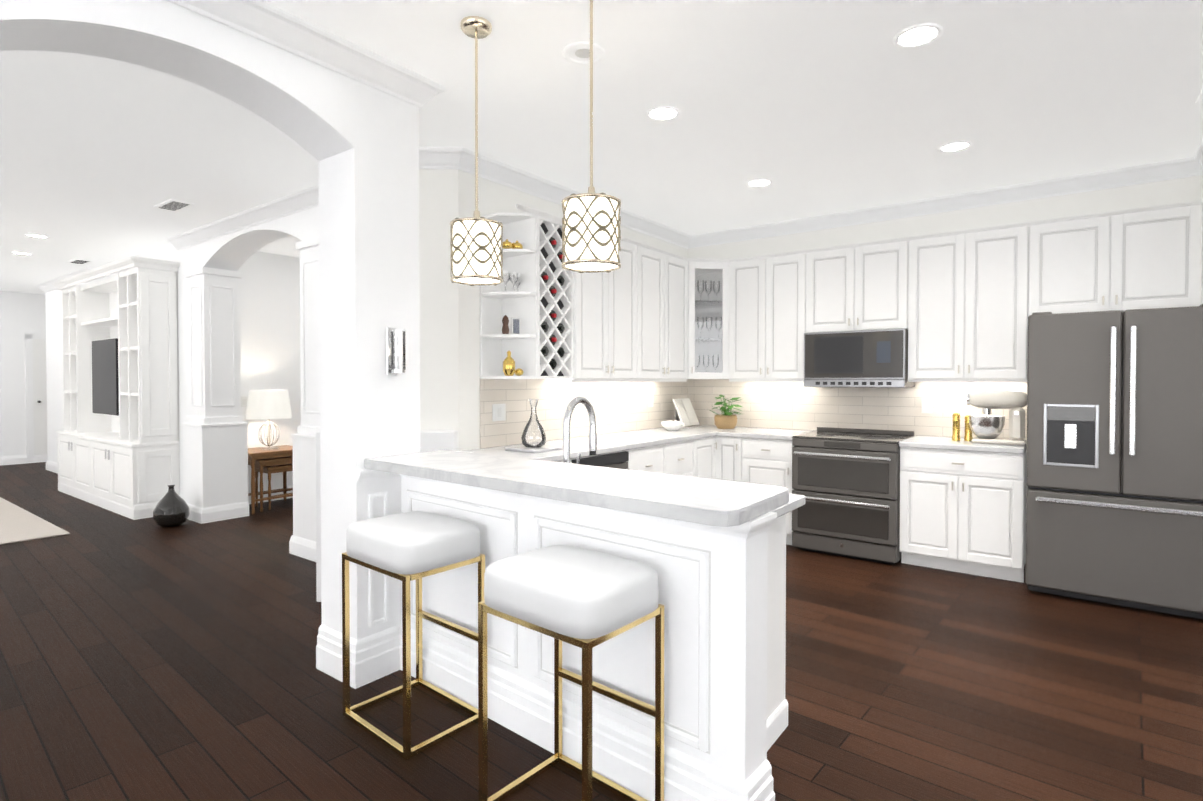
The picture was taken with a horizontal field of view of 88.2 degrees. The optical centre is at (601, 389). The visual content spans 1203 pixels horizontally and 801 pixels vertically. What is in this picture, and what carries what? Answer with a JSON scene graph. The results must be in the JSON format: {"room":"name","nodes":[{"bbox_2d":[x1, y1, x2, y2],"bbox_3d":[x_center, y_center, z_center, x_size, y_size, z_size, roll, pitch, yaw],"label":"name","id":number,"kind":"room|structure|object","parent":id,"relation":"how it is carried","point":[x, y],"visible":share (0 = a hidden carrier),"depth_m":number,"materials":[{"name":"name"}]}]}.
{"room":"kitchen","nodes":[
{"label":"kitchen","id":0,"kind":"room"},
{"bbox_2d":[0,251,300,490],"bbox_3d":[-3.829,-0.101,4.593,20.650,2.780,11.800,1,1,37],"label":"wall","id":1,"kind":"structure","parent":0,"point":[269,321],"depth_m":7.10,"materials":[{"name":"white paint"}]},
{"bbox_2d":[0,454,47,465],"bbox_3d":[-10.396,1.158,8.713,0.020,0.140,10.100,1,1,37],"label":"baseboard","id":2,"kind":"structure","parent":1,"relation":"attached to","point":[18,459],"depth_m":10.03,"materials":[{"name":"white"}]},
{"bbox_2d":[25,332,46,459],"bbox_3d":[-9.037,0.137,10.473,0.070,2.130,1.010,1,1,37],"label":"hall door","id":3,"kind":"structure","parent":1,"relation":"in","point":[36,393],"depth_m":10.18,"materials":[{"name":"white wood"}]},
{"bbox_2d":[241,397,247,406],"bbox_3d":[-3.879,0.137,6.733,0.009,0.115,0.075,1,1,37],"label":"outlet","id":4,"kind":"object","parent":1,"relation":"attached to","point":[244,400],"depth_m":6.73,"materials":[{"name":"white plastic"}]},
{"bbox_2d":[36,147,453,292],"bbox_3d":[-4.775,-1.467,6.532,9.372,0.104,0.796,1,1,37],"label":"crown molding","id":5,"kind":"structure","parent":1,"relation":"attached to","point":[302,200],"depth_m":5.11,"materials":[{"name":"white"}]},
{"bbox_2d":[248,485,292,503],"bbox_3d":[-3.136,1.173,7.734,0.020,0.140,2.990,1,1,37],"label":"baseboard","id":6,"kind":"structure","parent":1,"relation":"attached to","point":[264,495],"depth_m":6.98,"materials":[{"name":"white"}]},
{"bbox_2d":[166,0,445,107],"bbox_3d":[-2.675,-1.378,0.522,0.092,0.104,6.292,1,1,37],"label":"crown molding","id":7,"kind":"structure","parent":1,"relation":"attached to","point":[262,20],"depth_m":2.53,"materials":[{"name":"white wood"}]},
{"bbox_2d":[316,624,367,688],"bbox_3d":[-1.204,1.215,2.831,0.328,0.200,0.028,1,1,37],"label":"baseboard","id":8,"kind":"structure","parent":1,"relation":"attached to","point":[329,641],"depth_m":2.81,"materials":[{"name":"white wood"}]},
{"bbox_2d":[450,147,693,247],"bbox_3d":[-0.027,-1.444,4.962,0.092,0.104,2.865,1,1,37],"label":"crown molding","id":9,"kind":"structure","parent":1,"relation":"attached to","point":[461,158],"depth_m":4.37,"materials":[{"name":"white wood"}]},
{"bbox_2d":[693,259,728,375],"bbox_3d":[0.962,-0.644,5.577,0.272,0.988,0.273,1,1,37],"label":"upper cabinet","id":10,"kind":"object","parent":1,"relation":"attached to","point":[710,276],"depth_m":5.80,"materials":[{"name":"white"}]},
{"bbox_2d":[687,157,1202,248],"bbox_3d":[2.353,-1.445,5.062,3.785,0.104,0.092,1,1,37],"label":"crown molding","id":11,"kind":"structure","parent":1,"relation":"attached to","point":[1176,168],"depth_m":4.73,"materials":[{"name":"white wood"}]},
{"bbox_2d":[1190,141,1202,175],"bbox_3d":[3.547,-1.423,3.564,0.107,0.104,0.822,1,1,37],"label":"crown molding","id":12,"kind":"structure","parent":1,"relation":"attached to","point":[1196,162],"depth_m":3.96,"materials":[{"name":"white wood"}]},
{"bbox_2d":[45,205,318,498],"bbox_3d":[-4.822,-0.135,6.897,8.700,2.780,0.300,1,1,37],"label":"wall","id":13,"kind":"structure","parent":0,"point":[235,251],"depth_m":6.23,"materials":[{"name":"white paint"}]},
{"bbox_2d":[44,458,57,473],"bbox_3d":[-7.436,1.159,8.672,2.450,0.140,0.020,1,1,37],"label":"baseboard","id":14,"kind":"structure","parent":13,"relation":"attached to","point":[50,466],"depth_m":9.20,"materials":[{"name":"white"}]},
{"bbox_2d":[0,0,419,639],"bbox_3d":[-2.866,-0.042,0.596,0.320,2.780,6.250,1,1,37],"label":"wall","id":15,"kind":"structure","parent":0,"point":[358,140],"depth_m":2.78,"materials":[{"name":"white paint"}]},
{"bbox_2d":[386,327,405,374],"bbox_3d":[-0.944,-0.176,2.859,0.087,0.220,0.064,1,1,37],"label":"lamp","id":16,"kind":"object","parent":15,"relation":"attached to","point":[393,352],"visible":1,"depth_m":2.86,"materials":[{"name":"silver metal"}]},
{"bbox_2d":[315,431,320,601],"bbox_3d":[-1.412,-0.092,3.979,0.600,2.780,0.726,1,1,37],"label":"wall","id":17,"kind":"structure","parent":0,"point":[317,435],"depth_m":3.78,"materials":[{"name":"white paint"}]},
{"bbox_2d":[451,429,470,450],"bbox_3d":[-0.892,0.780,3.848,0.046,1.040,0.086,1,1,37],"label":"wall","id":18,"kind":"structure","parent":0,"point":[460,438],"depth_m":3.91,"materials":[{"name":"white paint"}]},
{"bbox_2d":[419,169,690,452],"bbox_3d":[-0.257,-0.105,4.872,0.180,2.780,3.540,1,1,37],"label":"wall","id":19,"kind":"structure","parent":0,"point":[449,365],"depth_m":3.90,"materials":[{"name":"white paint"}]},
{"bbox_2d":[492,404,505,420],"bbox_3d":[-0.684,0.155,4.156,0.009,0.115,0.120,1,1,37],"label":"outlet","id":20,"kind":"object","parent":19,"relation":"attached to","point":[498,412],"depth_m":4.15,"materials":[{"name":"white plastic"}]},
{"bbox_2d":[497,212,572,379],"bbox_3d":[-0.439,-0.605,4.224,0.327,1.032,0.378,1,1,37],"label":"shelf","id":21,"kind":"object","parent":19,"relation":"attached to","point":[535,294],"depth_m":4.08,"materials":[{"name":"white wood"}]},
{"bbox_2d":[479,378,686,448],"bbox_3d":[0.029,0.141,5.127,0.011,0.460,2.730,1,1,37],"label":"wall","id":22,"kind":"structure","parent":19,"relation":"attached to","point":[618,407],"depth_m":4.74,"materials":[{"name":"tile"}]},
{"bbox_2d":[573,270,616,379],"bbox_3d":[-0.189,-0.613,4.540,0.347,1.075,0.464,1,1,37],"label":"upper cabinet","id":23,"kind":"object","parent":19,"relation":"attached to","point":[594,294],"depth_m":4.45,"materials":[{"name":"white wood"}]},
{"bbox_2d":[617,237,644,379],"bbox_3d":[0.029,-0.617,4.832,0.347,1.075,0.506,1,1,37],"label":"upper cabinet","id":24,"kind":"object","parent":19,"relation":"attached to","point":[631,274],"depth_m":4.82,"materials":[{"name":"white wood"}]},
{"bbox_2d":[649,394,652,406],"bbox_3d":[0.453,0.103,5.677,0.008,0.115,0.075,1,1,37],"label":"outlet","id":25,"kind":"object","parent":19,"relation":"attached to","point":[650,395],"depth_m":5.67,"materials":[{"name":"white plastic"}]},
{"bbox_2d":[645,244,660,379],"bbox_3d":[0.267,-0.622,5.150,0.347,1.075,0.538,1,1,37],"label":"upper cabinet","id":26,"kind":"object","parent":19,"relation":"attached to","point":[652,254],"depth_m":5.07,"materials":[{"name":"white wood"}]},
{"bbox_2d":[661,250,696,379],"bbox_3d":[0.529,-0.627,5.466,0.388,1.075,0.526,1,1,37],"label":"upper cabinet","id":27,"kind":"object","parent":19,"relation":"attached to","point":[676,270],"depth_m":5.38,"materials":[{"name":"white wood"}]},
{"bbox_2d":[0,462,1202,800],"bbox_3d":[-3.809,1.339,4.599,20.700,0.100,11.800,1,1,37],"label":"floor","id":28,"kind":"structure","parent":0,"point":[146,660],"depth_m":2.72,"materials":[{"name":"brown wood"}]},
{"bbox_2d":[0,497,69,544],"bbox_3d":[-7.433,1.265,5.730,4.740,0.014,2.870,1,1,37],"label":"living room rug","id":29,"kind":"object","parent":28,"relation":"on","point":[18,524],"visible":1,"depth_m":5.69,"materials":[{"name":"beige carpet"}]},
{"bbox_2d":[52,256,179,519],"bbox_3d":[-5.502,-0.018,6.949,2.790,2.545,0.427,1,1,37],"label":"entertainment center","id":30,"kind":"object","parent":28,"relation":"on","point":[118,443],"visible":0.96,"depth_m":6.42,"materials":[{"name":"white wood"}]},
{"bbox_2d":[153,484,189,526],"bbox_3d":[-4.008,1.081,5.782,0.284,0.378,0.284,1,1,37],"label":"floor vase","id":31,"kind":"object","parent":28,"relation":"on","point":[171,509],"visible":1,"depth_m":5.70,"materials":[{"name":"black ceramic"}]},
{"bbox_2d":[181,267,248,523],"bbox_3d":[-3.839,0.051,6.160,0.490,2.430,0.442,1,1,37],"label":"column","id":32,"kind":"structure","parent":28,"relation":"on","point":[215,436],"depth_m":6.03,"materials":[{"name":"white"}]},
{"bbox_2d":[248,445,292,513],"bbox_3d":[-3.489,0.947,6.715,0.530,0.619,0.820,1,1,37],"label":"tables","id":33,"kind":"object","parent":28,"relation":"on","point":[269,462],"visible":0.5,"depth_m":6.49,"materials":[{"name":"brown wood"}]},
{"bbox_2d":[245,390,291,449],"bbox_3d":[-3.543,0.323,6.609,0.440,0.630,0.440,1,1,37],"label":"table lamp","id":34,"kind":"object","parent":33,"relation":"on","point":[268,404],"visible":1,"depth_m":6.46,"materials":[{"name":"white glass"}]},
{"bbox_2d":[289,237,319,561],"bbox_3d":[-2.117,0.070,4.872,0.490,2.430,0.442,1,1,37],"label":"column","id":35,"kind":"structure","parent":28,"relation":"on","point":[302,542],"depth_m":4.75,"materials":[{"name":"white paint"}]},
{"bbox_2d":[342,511,484,759],"bbox_3d":[-0.755,0.924,2.490,0.486,0.789,0.390,1,1,37],"label":"stool","id":36,"kind":"object","parent":28,"relation":"on","point":[405,548],"visible":0.94,"depth_m":2.38,"materials":[{"name":"white leather"}]},
{"bbox_2d":[544,456,576,463],"bbox_3d":[-0.550,0.866,3.760,0.515,0.870,0.569,1,1,37],"label":"base cabinet","id":37,"kind":"object","parent":28,"relation":"on","point":[573,459],"depth_m":3.81,"materials":[{"name":"white"}]},
{"bbox_2d":[478,545,663,800],"bbox_3d":[-0.096,0.932,1.935,0.486,0.789,0.390,1,1,37],"label":"stool","id":38,"kind":"object","parent":28,"relation":"on","point":[586,600],"visible":1,"depth_m":1.85,"materials":[{"name":"white leather"}]},
{"bbox_2d":[356,396,804,800],"bbox_3d":[-0.154,0.676,2.578,1.942,1.285,0.893,1,1,37],"label":"peninsula bar","id":39,"kind":"object","parent":28,"relation":"on","point":[712,552],"visible":0.79,"depth_m":2.08,"materials":[{"name":"white wood"}]},
{"bbox_2d":[560,396,596,482],"bbox_3d":[-0.077,0.218,2.780,0.107,0.374,0.235,1,1,37],"label":"faucet","id":40,"kind":"object","parent":39,"relation":"on","point":[567,416],"depth_m":2.75,"materials":[{"name":"silver metal"}]},
{"bbox_2d":[577,448,632,469],"bbox_3d":[-0.217,0.860,4.206,0.515,0.870,0.672,1,1,37],"label":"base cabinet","id":41,"kind":"object","parent":28,"relation":"on","point":[623,458],"depth_m":4.16,"materials":[{"name":"grey metal"}]},
{"bbox_2d":[633,444,668,473],"bbox_3d":[0.127,0.853,4.665,0.515,0.870,0.476,1,1,37],"label":"base cabinet","id":42,"kind":"object","parent":28,"relation":"on","point":[654,458],"depth_m":4.57,"materials":[{"name":"white wood"}]},
{"bbox_2d":[665,440,692,476],"bbox_3d":[0.427,0.847,5.067,0.515,0.870,0.527,1,1,37],"label":"base cabinet","id":43,"kind":"object","parent":28,"relation":"on","point":[680,451],"depth_m":4.91,"materials":[{"name":"white wood"}]},
{"bbox_2d":[693,436,716,478],"bbox_3d":[0.692,0.842,5.383,0.561,0.870,0.421,1,1,37],"label":"base cabinet","id":44,"kind":"object","parent":28,"relation":"on","point":[704,447],"depth_m":5.25,"materials":[{"name":"white wood"}]},
{"bbox_2d":[717,436,748,482],"bbox_3d":[1.273,0.840,5.540,0.324,0.870,0.668,1,1,37],"label":"base cabinet","id":45,"kind":"object","parent":28,"relation":"on","point":[732,451],"depth_m":5.30,"materials":[{"name":"white wood"}]},
{"bbox_2d":[465,428,716,459],"bbox_3d":[0.001,0.398,4.571,0.632,0.038,2.499,1,1,37],"label":"countertop","id":46,"kind":"structure","parent":45,"relation":"on","point":[605,442],"depth_m":4.44,"materials":[{"name":"white stone"}]},
{"bbox_2d":[505,399,561,452],"bbox_3d":[-0.434,0.225,3.969,0.260,0.324,0.260,1,1,37],"label":"decanter","id":47,"kind":"object","parent":46,"relation":"on","point":[532,447],"visible":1,"depth_m":3.96,"materials":[{"name":"glass"}]},
{"bbox_2d":[661,420,683,430],"bbox_3d":[0.626,0.321,5.488,0.210,0.088,0.210,1,1,37],"label":"bowl","id":48,"kind":"object","parent":46,"relation":"on","point":[671,425],"visible":1,"depth_m":5.43,"materials":[{"name":"white ceramic"}]},
{"bbox_2d":[672,398,700,428],"bbox_3d":[0.808,0.224,5.851,0.165,0.270,0.300,1,1,37],"label":"cookbook stand","id":49,"kind":"object","parent":46,"relation":"on","point":[685,412],"visible":0.81,"depth_m":5.84,"materials":[{"name":"white metal"}]},
{"bbox_2d":[749,440,793,544],"bbox_3d":[1.520,0.842,5.385,0.506,0.870,0.620,1,1,37],"label":"base cabinet","id":50,"kind":"object","parent":28,"relation":"on","point":[770,461],"depth_m":5.09,"materials":[{"name":"white wood"}]},
{"bbox_2d":[696,425,812,439],"bbox_3d":[1.198,0.383,5.611,1.304,0.038,0.632,1,1,37],"label":"countertop","id":51,"kind":"structure","parent":50,"relation":"on","point":[753,433],"depth_m":5.31,"materials":[{"name":"white stone"}]},
{"bbox_2d":[710,395,741,428],"bbox_3d":[1.142,0.207,5.705,0.370,0.308,0.367,1,1,37],"label":"potted plant","id":52,"kind":"object","parent":51,"relation":"on","point":[727,419],"visible":1,"depth_m":5.64,"materials":[{"name":"green plant"}]},
{"bbox_2d":[792,427,913,563],"bbox_3d":[2.001,0.811,4.949,0.771,0.945,0.712,1,1,37],"label":"range oven","id":53,"kind":"object","parent":28,"relation":"on","point":[846,482],"visible":0.88,"depth_m":4.70,"materials":[{"name":"grey metal"}]},
{"bbox_2d":[899,448,1027,582],"bbox_3d":[2.651,0.855,4.539,0.750,0.870,0.620,1,1,37],"label":"base cabinet","id":54,"kind":"object","parent":28,"relation":"on","point":[962,512],"depth_m":4.28,"materials":[{"name":"white wood"}]},
{"bbox_2d":[899,436,1026,455],"bbox_3d":[2.648,0.399,4.527,0.754,0.038,0.632,1,1,37],"label":"countertop","id":55,"kind":"structure","parent":54,"relation":"on","point":[947,443],"depth_m":4.32,"materials":[{"name":"white stone"}]},
{"bbox_2d":[952,412,959,440],"bbox_3d":[2.615,0.274,4.574,0.056,0.208,0.055,1,1,37],"label":"pepper mill","id":56,"kind":"object","parent":55,"relation":"on","point":[956,427],"visible":1,"depth_m":4.55,"materials":[{"name":"gold metal"}]},
{"bbox_2d":[964,415,972,440],"bbox_3d":[2.693,0.282,4.553,0.056,0.193,0.055,1,1,37],"label":"salt mill","id":57,"kind":"object","parent":55,"relation":"on","point":[968,435],"visible":0.73,"depth_m":4.54,"materials":[{"name":"gold metal"}]},
{"bbox_2d":[967,389,1026,445],"bbox_3d":[2.800,0.191,4.385,0.370,0.380,0.232,1,1,37],"label":"stand mixer","id":58,"kind":"object","parent":55,"relation":"on","point":[986,427],"visible":0.98,"depth_m":4.33,"materials":[{"name":"beige metal"}]},
{"bbox_2d":[1025,304,1202,618],"bbox_3d":[3.262,0.408,3.922,0.918,1.782,0.832,1,1,37],"label":"refrigerator","id":59,"kind":"object","parent":28,"relation":"on","point":[1114,493],"visible":1,"depth_m":3.64,"materials":[{"name":"grey metal"}]},
{"bbox_2d":[0,0,1202,293],"bbox_3d":[-3.809,-1.541,4.557,20.700,0.100,11.800,1,1,37],"label":"ceiling","id":60,"kind":"structure","parent":0,"point":[808,108],"depth_m":3.29,"materials":[{"name":"white paint"}]},
{"bbox_2d":[10,252,32,254],"bbox_3d":[-6.506,-1.524,6.962,0.185,0.007,0.185,0,1,13],"label":"recessed light","id":61,"kind":"object","parent":60,"relation":"in","point":[20,253],"depth_m":6.97,"materials":[{"name":"white paint"}]},
{"bbox_2d":[25,234,49,237],"bbox_3d":[-5.571,-1.511,6.125,0.185,0.007,0.185,0,1,28],"label":"recessed light","id":62,"kind":"object","parent":60,"relation":"in","point":[30,235],"depth_m":6.13,"materials":[{"name":"white paint"}]},
{"bbox_2d":[66,259,92,264],"bbox_3d":[-6.260,-1.528,7.440,0.350,0.009,0.170,1,1,37],"label":"ceiling vent","id":63,"kind":"object","parent":60,"relation":"in","point":[76,261],"depth_m":7.41,"materials":[{"name":"white metal"}]},
{"bbox_2d":[154,199,193,211],"bbox_3d":[-3.479,-1.493,5.048,0.350,0.009,0.170,1,1,37],"label":"ceiling vent","id":64,"kind":"object","parent":60,"relation":"in","point":[173,205],"depth_m":5.03,"materials":[{"name":"grey metal"}]},
{"bbox_2d":[450,16,502,285],"bbox_3d":[-0.502,-0.945,2.492,0.211,1.030,0.211,1,1,37],"label":"pendant light","id":65,"kind":"object","parent":60,"relation":"hanging from","point":[476,252],"visible":1,"depth_m":2.43,"materials":[{"name":"white fabric"}]},
{"bbox_2d":[563,42,604,64],"bbox_3d":[-0.076,-1.461,2.703,0.185,0.007,0.185,0,1,13],"label":"recessed light","id":66,"kind":"object","parent":60,"relation":"in","point":[578,53],"depth_m":2.70,"materials":[{"name":"white paint"}]},
{"bbox_2d":[561,0,620,272],"bbox_3d":[-0.035,-0.940,2.180,0.211,1.030,0.211,1,1,37],"label":"pendant light","id":67,"kind":"object","parent":60,"relation":"hanging from","point":[591,231],"visible":1,"depth_m":2.11,"materials":[{"name":"white fabric"}]},
{"bbox_2d":[646,106,680,120],"bbox_3d":[0.329,-1.470,3.311,0.185,0.007,0.185,0,1,28],"label":"recessed light","id":68,"kind":"object","parent":60,"relation":"in","point":[659,113],"depth_m":3.31,"materials":[{"name":"white paint"}]},
{"bbox_2d":[746,179,772,186],"bbox_3d":[1.140,-1.487,4.478,0.185,0.007,0.185,0,1,13],"label":"recessed light","id":69,"kind":"object","parent":60,"relation":"in","point":[756,182],"depth_m":4.48,"materials":[{"name":"white paint"}]},
{"bbox_2d":[893,23,942,48],"bbox_3d":[1.308,-1.459,2.567,0.185,0.007,0.185,0,1,13],"label":"recessed light","id":70,"kind":"object","parent":60,"relation":"in","point":[911,37],"depth_m":2.56,"materials":[{"name":"white paint"}]},
{"bbox_2d":[938,141,972,152],"bbox_3d":[2.154,-1.477,3.782,0.185,0.007,0.185,0,1,13],"label":"recessed light","id":71,"kind":"object","parent":60,"relation":"in","point":[956,146],"depth_m":3.78,"materials":[{"name":"white paint"}]},
{"bbox_2d":[1196,89,1202,103],"bbox_3d":[3.011,-1.463,2.991,0.170,0.009,0.350,1,1,37],"label":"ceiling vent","id":72,"kind":"object","parent":60,"relation":"in","point":[1200,99],"depth_m":3.12,"materials":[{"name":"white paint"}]},
{"bbox_2d":[691,175,1202,563],"bbox_3d":[3.877,-0.094,4.093,7.710,2.780,0.150,1,1,37],"label":"wall","id":73,"kind":"structure","parent":0,"point":[1187,189],"depth_m":4.74,"materials":[{"name":"white paint"}]},
{"bbox_2d":[721,254,772,379],"bbox_3d":[1.381,-0.629,5.612,0.458,1.075,0.388,1,1,37],"label":"upper cabinet","id":74,"kind":"object","parent":73,"relation":"attached to","point":[750,278],"depth_m":5.47,"materials":[{"name":"white wood"}]},
{"bbox_2d":[773,249,812,379],"bbox_3d":[1.668,-0.626,5.423,0.472,1.075,0.347,1,1,37],"label":"upper cabinet","id":75,"kind":"object","parent":73,"relation":"attached to","point":[792,271],"depth_m":5.25,"materials":[{"name":"white wood"}]},
{"bbox_2d":[813,243,864,332],"bbox_3d":[1.988,-0.815,5.181,0.448,0.690,0.347,1,1,37],"label":"upper cabinet","id":76,"kind":"object","parent":73,"relation":"attached to","point":[838,271],"depth_m":5.02,"materials":[{"name":"white wood"}]},
{"bbox_2d":[804,329,914,387],"bbox_3d":[2.100,-0.241,5.067,0.769,0.445,0.408,1,1,37],"label":"microwave","id":77,"kind":"object","parent":76,"relation":"attached to","point":[871,358],"visible":0.98,"depth_m":4.88,"materials":[{"name":"grey metal"}]},
{"bbox_2d":[687,379,1026,439],"bbox_3d":[2.000,0.137,5.400,2.842,0.460,0.012,1,1,37],"label":"wall","id":78,"kind":"structure","parent":73,"relation":"attached to","point":[808,408],"depth_m":5.32,"materials":[{"name":"tile"}]},
{"bbox_2d":[865,237,908,331],"bbox_3d":[2.249,-0.812,4.986,0.449,0.690,0.347,1,1,37],"label":"upper cabinet","id":79,"kind":"object","parent":73,"relation":"attached to","point":[886,261],"depth_m":4.80,"materials":[{"name":"white wood"}]},
{"bbox_2d":[922,399,931,412],"bbox_3d":[2.593,0.134,4.943,0.075,0.115,0.009,1,1,37],"label":"outlet","id":80,"kind":"object","parent":73,"relation":"attached to","point":[926,403],"depth_m":4.94,"materials":[{"name":"white plastic"}]},
{"bbox_2d":[908,228,976,379],"bbox_3d":[2.581,-0.616,4.741,0.501,1.075,0.347,1,1,37],"label":"upper cabinet","id":81,"kind":"object","parent":73,"relation":"attached to","point":[961,304],"depth_m":4.57,"materials":[{"name":"white wood"}]},
{"bbox_2d":[977,220,1040,379],"bbox_3d":[2.884,-0.613,4.514,0.501,1.075,0.347,1,1,37],"label":"upper cabinet","id":82,"kind":"object","parent":73,"relation":"attached to","point":[1008,256],"depth_m":4.34,"materials":[{"name":"white wood"}]},
{"bbox_2d":[1041,210,1124,313],"bbox_3d":[3.234,-0.826,4.249,0.495,0.640,0.347,1,1,37],"label":"upper cabinet","id":83,"kind":"object","parent":73,"relation":"attached to","point":[1083,256],"depth_m":4.08,"materials":[{"name":"white wood"}]},
{"bbox_2d":[1125,200,1202,310],"bbox_3d":[3.561,-0.823,4.004,0.568,0.640,0.347,1,1,37],"label":"upper cabinet","id":84,"kind":"object","parent":73,"relation":"attached to","point":[1164,243],"depth_m":3.85,"materials":[{"name":"white wood"}]}
]}

